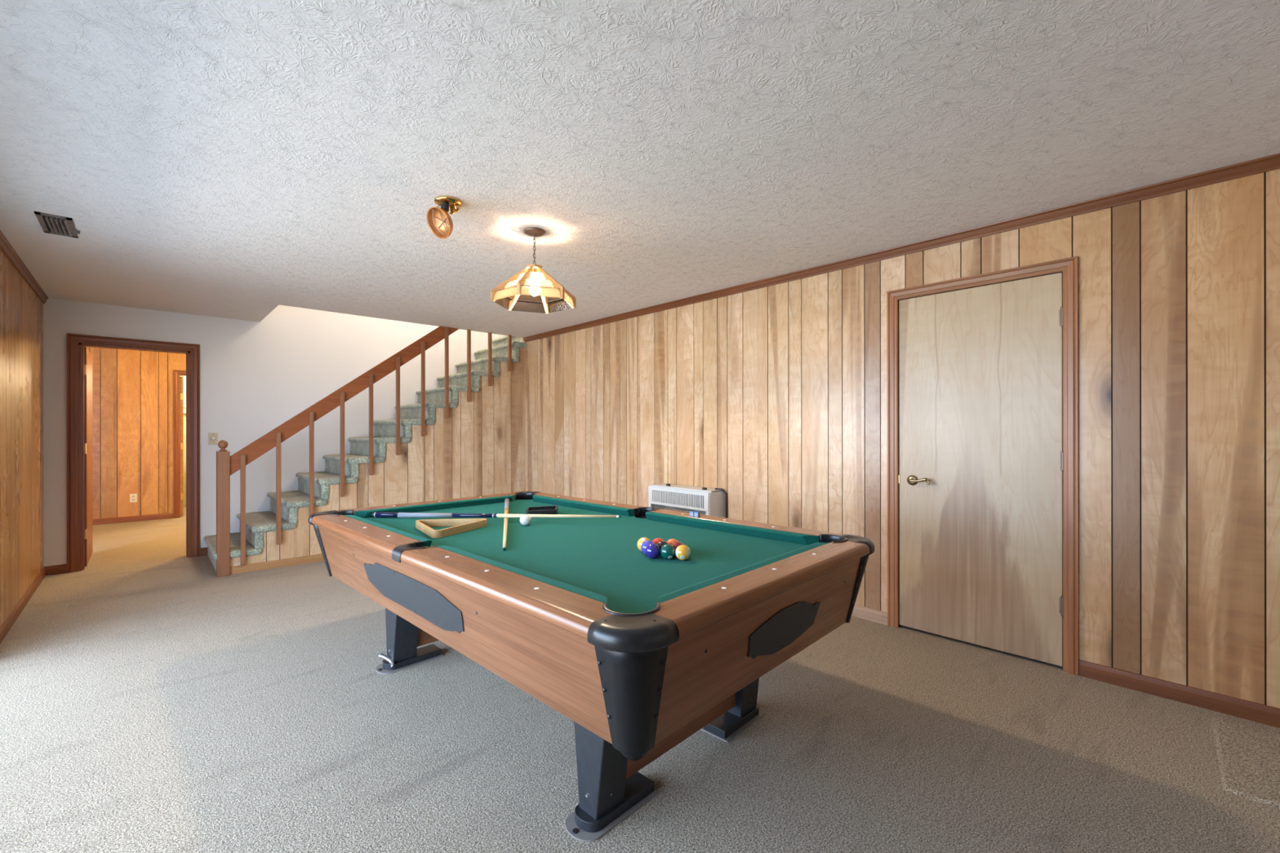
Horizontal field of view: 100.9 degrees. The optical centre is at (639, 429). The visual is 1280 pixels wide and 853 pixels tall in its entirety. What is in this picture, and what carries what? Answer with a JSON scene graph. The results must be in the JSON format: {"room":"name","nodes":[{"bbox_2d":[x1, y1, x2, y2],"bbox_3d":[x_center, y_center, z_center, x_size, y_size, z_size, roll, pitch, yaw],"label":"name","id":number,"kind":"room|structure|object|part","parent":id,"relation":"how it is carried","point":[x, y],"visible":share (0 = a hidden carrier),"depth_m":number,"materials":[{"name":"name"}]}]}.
{"room":"basement game room","nodes":[
{"label":"basement game room","id":0,"kind":"room"},
{"bbox_2d":[0,248,43,626],"bbox_3d":[-2.259,0.053,1.425,0.120,2.341,8.374,0,0,-43],"label":"wall","id":1,"kind":"structure","parent":0,"point":[21,311],"depth_m":3.59,"materials":[{"name":"brown wood"}]},
{"bbox_2d":[0,566,45,644],"bbox_3d":[-4.239,1.188,3.626,0.014,0.076,2.254,0,0,-43],"label":"baseboard","id":2,"kind":"structure","parent":1,"relation":"attached to","point":[7,624],"depth_m":3.53,"materials":[{"name":"brown wood"}]},
{"bbox_2d":[0,230,48,303],"bbox_3d":[-4.236,-1.088,3.632,0.030,0.054,2.254,0,0,-43],"label":"trim","id":3,"kind":"structure","parent":1,"relation":"attached to","point":[6,247],"depth_m":3.52,"materials":[{"name":"brown wood"}]},
{"bbox_2d":[86,346,186,519],"bbox_3d":[-6.317,0.058,7.582,3.800,2.341,0.100,0,0,-43],"label":"wall","id":4,"kind":"structure","parent":0,"point":[133,402],"depth_m":7.07,"materials":[{"name":"brown wood"}]},
{"bbox_2d":[92,512,173,524],"bbox_3d":[-7.036,1.191,6.823,1.511,0.076,0.016,0,0,-43],"label":"baseboard","id":5,"kind":"structure","parent":4,"relation":"attached to","point":[161,516],"depth_m":7.05,"materials":[{"name":"brown wood"}]},
{"bbox_2d":[129,493,137,502],"bbox_3d":[-6.780,0.914,7.069,0.072,0.116,0.010,0,0,-43],"label":"wall outlet","id":6,"kind":"object","parent":4,"relation":"attached to","point":[133,497],"visible":1,"depth_m":7.07,"materials":[{"name":"beige plastic"}]},
{"bbox_2d":[173,369,186,518],"bbox_3d":[-6.433,0.197,7.939,0.895,2.063,0.820,0,0,-43],"label":"door","id":7,"kind":"structure","parent":4,"relation":"in","point":[177,380],"depth_m":7.37,"materials":[{"name":"brown wood"}]},
{"bbox_3d":[-6.460,0.197,7.364,0.068,2.063,0.020,0,0,-43],"label":"casing","id":8,"kind":"part","parent":7,"relation":"part of","materials":[{"name":"brown wood"}]},
{"bbox_3d":[-6.160,-0.801,7.648,0.895,0.068,0.020,0,0,-43],"label":"casing","id":9,"kind":"part","parent":7,"relation":"part of","materials":[{"name":"brown wood"}]},
{"bbox_3d":[-6.736,0.230,7.739,0.035,1.973,0.695,0,0,-43],"label":"panel","id":10,"kind":"part","parent":7,"relation":"part of","materials":[{"name":"brown wood"}]},
{"bbox_2d":[179,375,186,506],"bbox_3d":[-6.981,0.059,9.016,2.600,2.341,0.100,0,0,-43],"label":"wall","id":11,"kind":"structure","parent":0,"point":[184,376],"depth_m":8.57,"materials":[{"name":"paint"}]},
{"bbox_2d":[43,297,505,566],"bbox_3d":[-2.841,-1.176,6.569,6.327,4.800,0.110,0,0,-43],"label":"wall","id":12,"kind":"structure","parent":0,"point":[255,377],"depth_m":5.44,"materials":[{"name":"white paint"}]},
{"bbox_2d":[44,564,66,575],"bbox_3d":[-4.962,1.189,4.482,0.134,0.076,0.016,0,0,-43],"label":"baseboard","id":13,"kind":"structure","parent":12,"relation":"attached to","point":[57,569],"depth_m":4.48,"materials":[{"name":"brown wood"}]},
{"bbox_2d":[66,333,199,573],"bbox_3d":[-4.894,0.200,5.146,0.878,2.053,0.895,0,0,-43],"label":"door frame","id":14,"kind":"structure","parent":12,"relation":"in","point":[79,359],"depth_m":4.71,"materials":[{"name":"brown wood"}]},
{"bbox_3d":[-4.888,0.200,4.551,0.070,2.053,0.020,0,0,-43],"label":"casing","id":15,"kind":"part","parent":14,"relation":"part of","materials":[{"name":"brown wood"}]},
{"bbox_3d":[-5.191,0.239,4.958,0.035,1.951,0.760,0,0,-43],"label":"panel","id":16,"kind":"part","parent":14,"relation":"part of","materials":[{"name":"brown wood"}]},
{"bbox_3d":[-4.595,-0.792,4.827,0.878,0.070,0.020,0,0,-43],"label":"casing","id":17,"kind":"part","parent":14,"relation":"part of","materials":[{"name":"brown wood"}]},
{"bbox_3d":[-4.300,0.199,5.104,0.070,2.053,0.020,0,0,-43],"label":"casing","id":18,"kind":"part","parent":14,"relation":"part of","materials":[{"name":"brown wood"}]},
{"bbox_2d":[200,546,207,555],"bbox_3d":[-4.252,1.188,5.151,0.068,0.076,0.016,0,0,-43],"label":"baseboard","id":19,"kind":"structure","parent":12,"relation":"attached to","point":[203,551],"depth_m":5.14,"materials":[{"name":"brown wood"}]},
{"bbox_2d":[208,432,217,444],"bbox_3d":[-4.200,0.087,5.197,0.072,0.116,0.022,0,0,-43],"label":"light switch","id":20,"kind":"object","parent":12,"relation":"attached to","point":[212,437],"visible":1,"depth_m":5.20,"materials":[{"name":"beige plastic"}]},
{"bbox_2d":[230,346,525,566],"bbox_3d":[-2.466,0.109,5.480,2.864,2.229,0.090,0,0,-43],"label":"wall","id":21,"kind":"structure","parent":0,"point":[480,450],"depth_m":5.79,"materials":[{"name":"brown wood"}]},
{"bbox_2d":[230,553,324,574],"bbox_3d":[-2.433,1.191,5.437,2.840,0.066,0.016,0,0,-43],"label":"baseboard","id":22,"kind":"structure","parent":21,"relation":"attached to","point":[317,557],"depth_m":4.68,"materials":[{"name":"brown wood"}]},
{"bbox_2d":[0,0,1279,337],"bbox_3d":[-0.728,-1.249,2.801,4.238,0.260,8.474,0,0,-43],"label":"ceiling","id":23,"kind":"structure","parent":0,"point":[233,159],"depth_m":1.96,"materials":[{"name":"white paint"}]},
{"bbox_2d":[34,211,79,238],"bbox_3d":[-3.168,-1.105,2.883,0.148,0.022,0.380,0,0,-43],"label":"ceiling vent","id":24,"kind":"object","parent":23,"relation":"in","point":[49,223],"visible":1,"depth_m":2.86,"materials":[{"name":"metal"}]},
{"bbox_3d":[-3.140,-1.102,2.943,0.026,0.016,0.008,0,0,-43],"label":"damper lever","id":25,"kind":"part","parent":24,"relation":"part of","materials":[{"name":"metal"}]},
{"bbox_2d":[426,195,462,239],"bbox_3d":[-0.942,-1.025,2.567,0.161,0.189,0.148,0,0,-43],"label":"ceiling light","id":26,"kind":"object","parent":23,"relation":"attached to","point":[439,221],"visible":1,"depth_m":2.56,"materials":[{"name":"gold metal"}]},
{"bbox_2d":[440,201,448,212],"bbox_3d":[-0.945,-1.078,2.559,0.038,0.038,0.038,0,0,-43],"label":"socket","id":27,"kind":"object","parent":26,"relation":"attached to","point":[444,205],"depth_m":2.54,"materials":[{"name":"black plastic"}]},
{"bbox_3d":[-0.937,-1.107,2.583,0.132,0.025,0.132,0,0,-43],"label":"plate","id":28,"kind":"part","parent":26,"relation":"part of","materials":[{"name":"gold metal"}]},
{"bbox_2d":[490,226,576,314],"bbox_3d":[-0.595,-0.911,2.975,0.446,0.416,0.473,0,0,-43],"label":"pendant lamp","id":29,"kind":"object","parent":23,"relation":"hanging from","point":[532,284],"visible":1,"depth_m":2.93,"materials":[{"name":"beige glass"}]},
{"bbox_3d":[-0.774,-0.734,3.003,0.041,0.057,0.234,0,0,9],"label":"glass pane","id":30,"kind":"part","parent":29,"relation":"part of","materials":[{"name":"beige glass"}]},
{"bbox_3d":[-0.708,-0.734,2.830,0.070,0.056,0.232,0,0,-43],"label":"glass pane","id":31,"kind":"part","parent":29,"relation":"part of","materials":[{"name":"yellow glass"}]},
{"bbox_3d":[-0.675,-0.790,2.875,0.184,0.056,0.060,0,0,39],"label":"glass pane","id":32,"kind":"part","parent":29,"relation":"part of","materials":[{"name":"yellow glass"}]},
{"bbox_3d":[-0.639,-0.846,2.921,0.116,0.059,0.060,0,0,39],"label":"glass pane","id":33,"kind":"part","parent":29,"relation":"part of","materials":[{"name":"yellow glass"}]},
{"bbox_3d":[-0.661,-0.734,3.145,0.234,0.057,0.041,0,0,-21],"label":"glass pane","id":34,"kind":"part","parent":29,"relation":"part of","materials":[{"name":"glass"}]},
{"bbox_3d":[-0.641,-0.790,3.096,0.184,0.056,0.060,0,0,-21],"label":"glass pane","id":35,"kind":"part","parent":29,"relation":"part of","materials":[{"name":"glass"}]},
{"bbox_3d":[-0.595,-0.921,2.975,0.100,0.030,0.087,0,0,-43],"label":"plate","id":36,"kind":"part","parent":29,"relation":"part of","materials":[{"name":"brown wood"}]},
{"bbox_3d":[-0.569,-0.846,2.910,0.116,0.059,0.060,0,0,-21],"label":"glass pane","id":37,"kind":"part","parent":29,"relation":"part of","materials":[{"name":"glass"}]},
{"bbox_3d":[-0.548,-0.790,2.855,0.184,0.056,0.060,0,0,-21],"label":"glass pane","id":38,"kind":"part","parent":29,"relation":"part of","materials":[{"name":"yellow glass"}]},
{"bbox_3d":[-0.528,-0.734,2.806,0.234,0.057,0.041,0,0,-21],"label":"glass pane","id":39,"kind":"part","parent":29,"relation":"part of","materials":[{"name":"yellow glass"}]},
{"bbox_3d":[-0.514,-0.790,3.076,0.184,0.056,0.060,0,0,39],"label":"glass pane","id":40,"kind":"part","parent":29,"relation":"part of","materials":[{"name":"glass"}]},
{"bbox_3d":[-0.481,-0.735,3.118,0.234,0.057,0.041,0,0,39],"label":"glass pane","id":41,"kind":"part","parent":29,"relation":"part of","materials":[{"name":"glass"}]},
{"bbox_3d":[-0.415,-0.735,2.948,0.041,0.057,0.234,0,0,9],"label":"glass pane","id":42,"kind":"part","parent":29,"relation":"part of","materials":[{"name":"yellow glass"}]},
{"bbox_2d":[0,505,1279,852],"bbox_3d":[-2.414,1.250,4.594,4.238,0.068,13.200,0,0,-43],"label":"floor","id":43,"kind":"structure","parent":0,"point":[152,700],"depth_m":2.01,"materials":[{"name":"beige carpet"}]},
{"bbox_2d":[203,335,526,571],"bbox_3d":[-2.575,-0.101,6.003,3.633,2.677,1.078,0,0,-43],"label":"staircase","id":44,"kind":"structure","parent":43,"relation":"on","point":[257,523],"depth_m":5.48,"materials":[{"name":"grey carpet"}]},
{"bbox_2d":[216,326,511,577],"bbox_3d":[-2.538,0.053,5.337,2.724,2.341,0.096,0,0,-43],"label":"balustrade","id":45,"kind":"object","parent":44,"relation":"attached to","point":[227,464],"visible":0.95,"depth_m":4.84,"materials":[{"name":"brown wood"}]},
{"bbox_3d":[-3.502,0.702,4.436,0.085,1.045,0.085,0,0,-43],"label":"newel post","id":46,"kind":"part","parent":45,"relation":"part of","materials":[{"name":"brown wood"}]},
{"bbox_3d":[-2.735,-0.365,5.153,2.017,1.504,0.026,0,0,-43],"label":"handrail","id":47,"kind":"part","parent":45,"relation":"part of","materials":[{"name":"brown wood"}]},
{"bbox_2d":[308,491,874,842],"bbox_3d":[-0.407,0.831,2.500,2.495,0.780,1.459,0,0,44],"label":"pool table","id":48,"kind":"object","parent":43,"relation":"on","point":[643,654],"visible":0.96,"depth_m":1.71,"materials":[{"name":"laminate"}]},
{"bbox_3d":[-1.272,0.468,2.408,1.082,0.041,0.124,0,0,44],"label":"long rail","id":49,"kind":"part","parent":48,"relation":"part of","materials":[{"name":"laminate"}]},
{"bbox_2d":[343,515,431,546],"bbox_3d":[-1.202,0.466,2.460,0.970,0.040,0.048,0,0,44],"label":"cushion","id":50,"kind":"object","parent":48,"relation":"on","point":[422,542],"depth_m":2.33,"materials":[{"name":"green fabric"}]},
{"bbox_3d":[-1.242,0.987,2.754,0.183,0.430,0.122,0,0,44],"label":"leg","id":51,"kind":"part","parent":48,"relation":"part of","materials":[{"name":"black metal"}]},
{"bbox_3d":[-1.217,1.219,2.780,0.136,0.005,0.320,0,0,44],"label":"foot plate","id":52,"kind":"part","parent":48,"relation":"part of","materials":[{"name":"metal"}]},
{"bbox_3d":[-0.902,0.632,2.046,0.892,0.153,0.040,0,0,44],"label":"decorative plate","id":53,"kind":"part","parent":48,"relation":"part of","materials":[{"name":"black plastic"}]},
{"bbox_3d":[-1.262,0.468,3.322,0.124,0.041,1.156,0,0,44],"label":"rail","id":54,"kind":"part","parent":48,"relation":"part of","materials":[{"name":"laminate"}]},
{"bbox_2d":[354,494,515,518],"bbox_3d":[-1.201,0.466,3.263,0.048,0.040,1.024,0,0,44],"label":"cushion","id":55,"kind":"object","parent":48,"relation":"on","point":[451,504],"depth_m":3.22,"materials":[{"name":"green fabric"}]},
{"bbox_2d":[415,518,486,538],"bbox_3d":[-0.924,0.469,2.590,0.339,0.036,0.325,0,0,44],"label":"rack","id":56,"kind":"object","parent":48,"relation":"on","point":[459,526],"visible":1,"depth_m":2.57,"materials":[{"name":"brown wood"}]},
{"bbox_3d":[-0.864,0.628,2.026,2.332,0.285,0.087,0,0,44],"label":"panel","id":57,"kind":"part","parent":48,"relation":"part of","materials":[{"name":"laminate"}]},
{"bbox_2d":[372,512,621,517],"bbox_3d":[-0.789,0.457,2.814,1.401,0.030,0.030,-1,0,10],"label":"pool cue","id":58,"kind":"object","parent":48,"relation":"on","point":[374,514],"visible":0.99,"depth_m":2.83,"materials":[{"name":"beige wood"}]},
{"bbox_2d":[502,497,509,551],"bbox_3d":[-0.717,0.475,2.823,0.030,0.030,1.448,0,0,-14],"label":"pool cue","id":59,"kind":"object","parent":48,"relation":"on","point":[506,500],"visible":0.93,"depth_m":2.63,"materials":[{"name":"brown wood"}]},
{"bbox_3d":[-0.466,0.467,1.633,1.082,0.041,0.124,0,0,44],"label":"long rail","id":60,"kind":"part","parent":48,"relation":"part of","materials":[{"name":"laminate"}]},
{"bbox_2d":[437,545,607,603],"bbox_3d":[-0.417,0.466,1.705,0.970,0.040,0.048,0,0,44],"label":"cushion","id":61,"kind":"object","parent":48,"relation":"on","point":[585,594],"depth_m":1.61,"materials":[{"name":"green fabric"}]},
{"bbox_2d":[520,514,531,525],"bbox_3d":[-0.582,0.458,2.683,0.057,0.057,0.057,0,0,-43],"label":"cue ball","id":62,"kind":"object","parent":48,"relation":"on","point":[525,519],"visible":1,"depth_m":2.66,"materials":[{"name":"white plastic"}]},
{"bbox_2d":[525,505,557,514],"bbox_3d":[-0.559,0.467,3.027,0.186,0.038,0.167,0,0,-13],"label":"rack","id":63,"kind":"object","parent":48,"relation":"on","point":[553,509],"visible":0.78,"depth_m":2.96,"materials":[{"name":"black plastic"}]},
{"bbox_2d":[533,494,633,516],"bbox_3d":[-0.399,0.465,3.296,0.970,0.040,0.048,0,0,44],"label":"cushion","id":64,"kind":"object","parent":48,"relation":"on","point":[604,508],"depth_m":3.22,"materials":[{"name":"green fabric"}]},
{"bbox_3d":[-0.349,0.467,3.367,1.082,0.041,0.124,0,0,44],"label":"long rail","id":65,"kind":"part","parent":48,"relation":"part of","materials":[{"name":"laminate"}]},
{"bbox_3d":[-0.121,0.986,1.675,0.183,0.430,0.122,0,0,44],"label":"leg","id":66,"kind":"part","parent":48,"relation":"part of","materials":[{"name":"black metal"}]},
{"bbox_3d":[-0.096,1.218,1.702,0.136,0.005,0.320,0,0,44],"label":"foot plate","id":67,"kind":"part","parent":48,"relation":"part of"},
{"bbox_2d":[635,515,646,518],"bbox_3d":[0.030,0.515,2.956,0.104,0.051,0.104,0,0,44],"label":"cup","id":68,"kind":"object","parent":48,"relation":"on","point":[639,517],"depth_m":3.00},
{"bbox_2d":[636,537,649,551],"bbox_3d":[0.017,0.457,2.102,0.057,0.057,0.057,0,0,-17],"label":"ball","id":69,"kind":"object","parent":48,"relation":"on","point":[642,540],"visible":0.44,"depth_m":2.09,"materials":[{"name":"yellow plastic"}]},
{"bbox_2d":[640,540,654,555],"bbox_3d":[0.033,0.457,2.047,0.057,0.057,0.057,0,0,-21],"label":"ball","id":70,"kind":"object","parent":48,"relation":"on","point":[645,544],"visible":0.33,"depth_m":2.03,"materials":[{"name":"blue plastic"}]},
{"bbox_2d":[644,542,660,558],"bbox_3d":[0.049,0.457,1.992,0.057,0.057,0.057,0,0,19],"label":"ball","id":71,"kind":"object","parent":48,"relation":"on","point":[652,550],"visible":1,"depth_m":1.97,"materials":[{"name":"blue plastic"}]},
{"bbox_2d":[652,537,663,544],"bbox_3d":[0.072,0.457,2.089,0.057,0.057,0.057,0,0,-16],"label":"ball","id":72,"kind":"object","parent":48,"relation":"on","point":[656,540],"visible":0.09,"depth_m":2.08,"materials":[{"name":"plastic"}]},
{"bbox_2d":[657,541,668,555],"bbox_3d":[0.088,0.457,2.034,0.057,0.057,0.057,0,0,30],"label":"ball","id":73,"kind":"object","parent":48,"relation":"on","point":[660,544],"visible":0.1,"depth_m":2.02,"materials":[{"name":"black plastic"}]},
{"bbox_2d":[660,543,675,559],"bbox_3d":[0.104,0.457,1.978,0.057,0.057,0.057,0,0,-25],"label":"ball","id":74,"kind":"object","parent":48,"relation":"on","point":[667,551],"visible":0.99,"depth_m":1.96,"materials":[{"name":"green plastic"}]},
{"bbox_2d":[666,538,678,545],"bbox_3d":[0.128,0.457,2.075,0.057,0.057,0.057,0,0,-14],"label":"ball","id":75,"kind":"object","parent":48,"relation":"on","point":[670,541],"visible":0.2,"depth_m":2.06,"materials":[{"name":"plastic"}]},
{"bbox_2d":[671,542,683,556],"bbox_3d":[0.144,0.457,2.020,0.057,0.057,0.057,0,0,-19],"label":"ball","id":76,"kind":"object","parent":48,"relation":"on","point":[675,544],"visible":0.25,"depth_m":2.00,"materials":[{"name":"red plastic"}]},
{"bbox_2d":[675,544,690,560],"bbox_3d":[0.160,0.457,1.965,0.057,0.057,0.057,0,0,-26],"label":"ball","id":77,"kind":"object","parent":48,"relation":"on","point":[682,552],"visible":1,"depth_m":1.94,"materials":[{"name":"yellow plastic"}]},
{"bbox_2d":[689,511,695,515],"bbox_3d":[0.272,0.434,2.734,0.023,0.023,0.023,0,0,38],"label":"cube","id":78,"kind":"object","parent":48,"relation":"on","point":[691,513],"visible":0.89,"depth_m":2.73,"materials":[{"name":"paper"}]},
{"bbox_2d":[693,511,700,516],"bbox_3d":[0.294,0.433,2.713,0.023,0.023,0.023,0,0,38],"label":"cube","id":79,"kind":"object","parent":48,"relation":"on","point":[695,513],"visible":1,"depth_m":2.71,"materials":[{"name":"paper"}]},
{"bbox_2d":[645,511,818,544],"bbox_3d":[0.387,0.465,2.540,0.970,0.040,0.048,0,0,44],"label":"cushion","id":80,"kind":"object","parent":48,"relation":"on","point":[791,537],"depth_m":2.46,"materials":[{"name":"green fabric"}]},
{"bbox_3d":[0.403,1.218,2.220,0.136,0.005,0.320,0,0,44],"label":"foot plate","id":81,"kind":"part","parent":48,"relation":"part of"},
{"bbox_3d":[0.428,0.985,2.246,0.183,0.430,0.122,0,0,44],"label":"leg","id":82,"kind":"part","parent":48,"relation":"part of","materials":[{"name":"black metal"}]},
{"bbox_2d":[658,542,828,603],"bbox_3d":[0.385,0.465,1.738,0.048,0.040,1.024,0,0,44],"label":"cushion","id":83,"kind":"object","parent":48,"relation":"on","point":[682,593],"depth_m":1.63,"materials":[{"name":"green fabric"}]},
{"bbox_3d":[0.456,0.466,2.592,1.082,0.041,0.124,0,0,44],"label":"long rail","id":84,"kind":"part","parent":48,"relation":"part of","materials":[{"name":"laminate"}]},
{"bbox_3d":[0.441,0.627,1.684,0.080,0.285,1.301,0,0,44],"label":"panel","id":85,"kind":"part","parent":48,"relation":"part of","materials":[{"name":"laminate"}]},
{"bbox_3d":[0.447,0.466,1.678,0.124,0.041,1.156,0,0,44],"label":"rail","id":86,"kind":"part","parent":48,"relation":"part of","materials":[{"name":"laminate"}]},
{"bbox_3d":[0.471,0.635,1.700,0.034,0.146,0.459,0,0,44],"label":"decorative plate","id":87,"kind":"part","parent":48,"relation":"part of","materials":[{"name":"black plastic"}]},
{"bbox_2d":[523,168,1279,708],"bbox_3d":[1.106,0.049,3.858,0.120,2.341,7.300,0,0,-43],"label":"wall","id":88,"kind":"structure","parent":0,"point":[774,397],"depth_m":2.60,"materials":[{"name":"brown wood"}]},
{"bbox_2d":[648,483,727,518],"bbox_3d":[0.387,0.810,4.389,0.200,0.700,0.710,0,0,-43],"label":"wall heater","id":89,"kind":"object","parent":88,"relation":"attached to","point":[686,499],"visible":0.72,"depth_m":4.27,"materials":[{"name":"metal"}]},
{"bbox_2d":[648,485,709,511],"bbox_3d":[0.305,0.561,4.337,0.010,0.149,0.665,0,0,-43],"label":"grille","id":90,"kind":"object","parent":89,"relation":"attached to","point":[684,498],"depth_m":4.32,"materials":[{"name":"metal"}]},
{"bbox_2d":[851,604,887,625],"bbox_3d":[0.073,1.183,4.858,0.014,0.076,4.296,0,0,-43],"label":"baseboard","id":91,"kind":"structure","parent":88,"relation":"attached to","point":[859,611],"depth_m":3.37,"materials":[{"name":"brown wood"}]},
{"bbox_2d":[523,153,1279,342],"bbox_3d":[1.071,-1.094,3.785,0.030,0.054,7.240,0,0,-43],"label":"trim","id":92,"kind":"structure","parent":88,"relation":"attached to","point":[1271,162],"depth_m":2.88,"materials":[{"name":"brown wood"}]},
{"bbox_2d":[886,256,1078,675],"bbox_3d":[1.886,0.179,2.981,0.168,2.079,0.920,0,0,-43],"label":"door","id":93,"kind":"structure","parent":88,"relation":"in","point":[988,478],"depth_m":2.90,"materials":[{"name":"brown wood"}]},
{"bbox_3d":[1.565,0.179,3.269,0.020,2.079,0.060,0,0,-43],"label":"casing","id":94,"kind":"part","parent":93,"relation":"part of","materials":[{"name":"brown wood"}]},
{"bbox_3d":[1.656,0.305,3.145,0.058,0.062,0.143,0,0,-43],"label":"handle","id":95,"kind":"part","parent":93,"relation":"part of","materials":[{"name":"gold metal"}]},
{"bbox_3d":[1.858,-0.831,2.956,0.020,0.060,0.920,0,0,-43],"label":"casing","id":96,"kind":"part","parent":93,"relation":"part of","materials":[{"name":"brown wood"}]},
{"bbox_3d":[2.154,0.179,2.643,0.020,2.079,0.060,0,0,-43],"label":"casing","id":97,"kind":"part","parent":93,"relation":"part of","materials":[{"name":"brown wood"}]},
{"bbox_2d":[1079,659,1279,728],"bbox_3d":[2.870,1.179,1.889,0.014,0.076,2.015,0,0,-43],"label":"baseboard","id":98,"kind":"structure","parent":88,"relation":"attached to","point":[1226,704],"depth_m":2.35,"materials":[{"name":"brown wood"}]}
]}

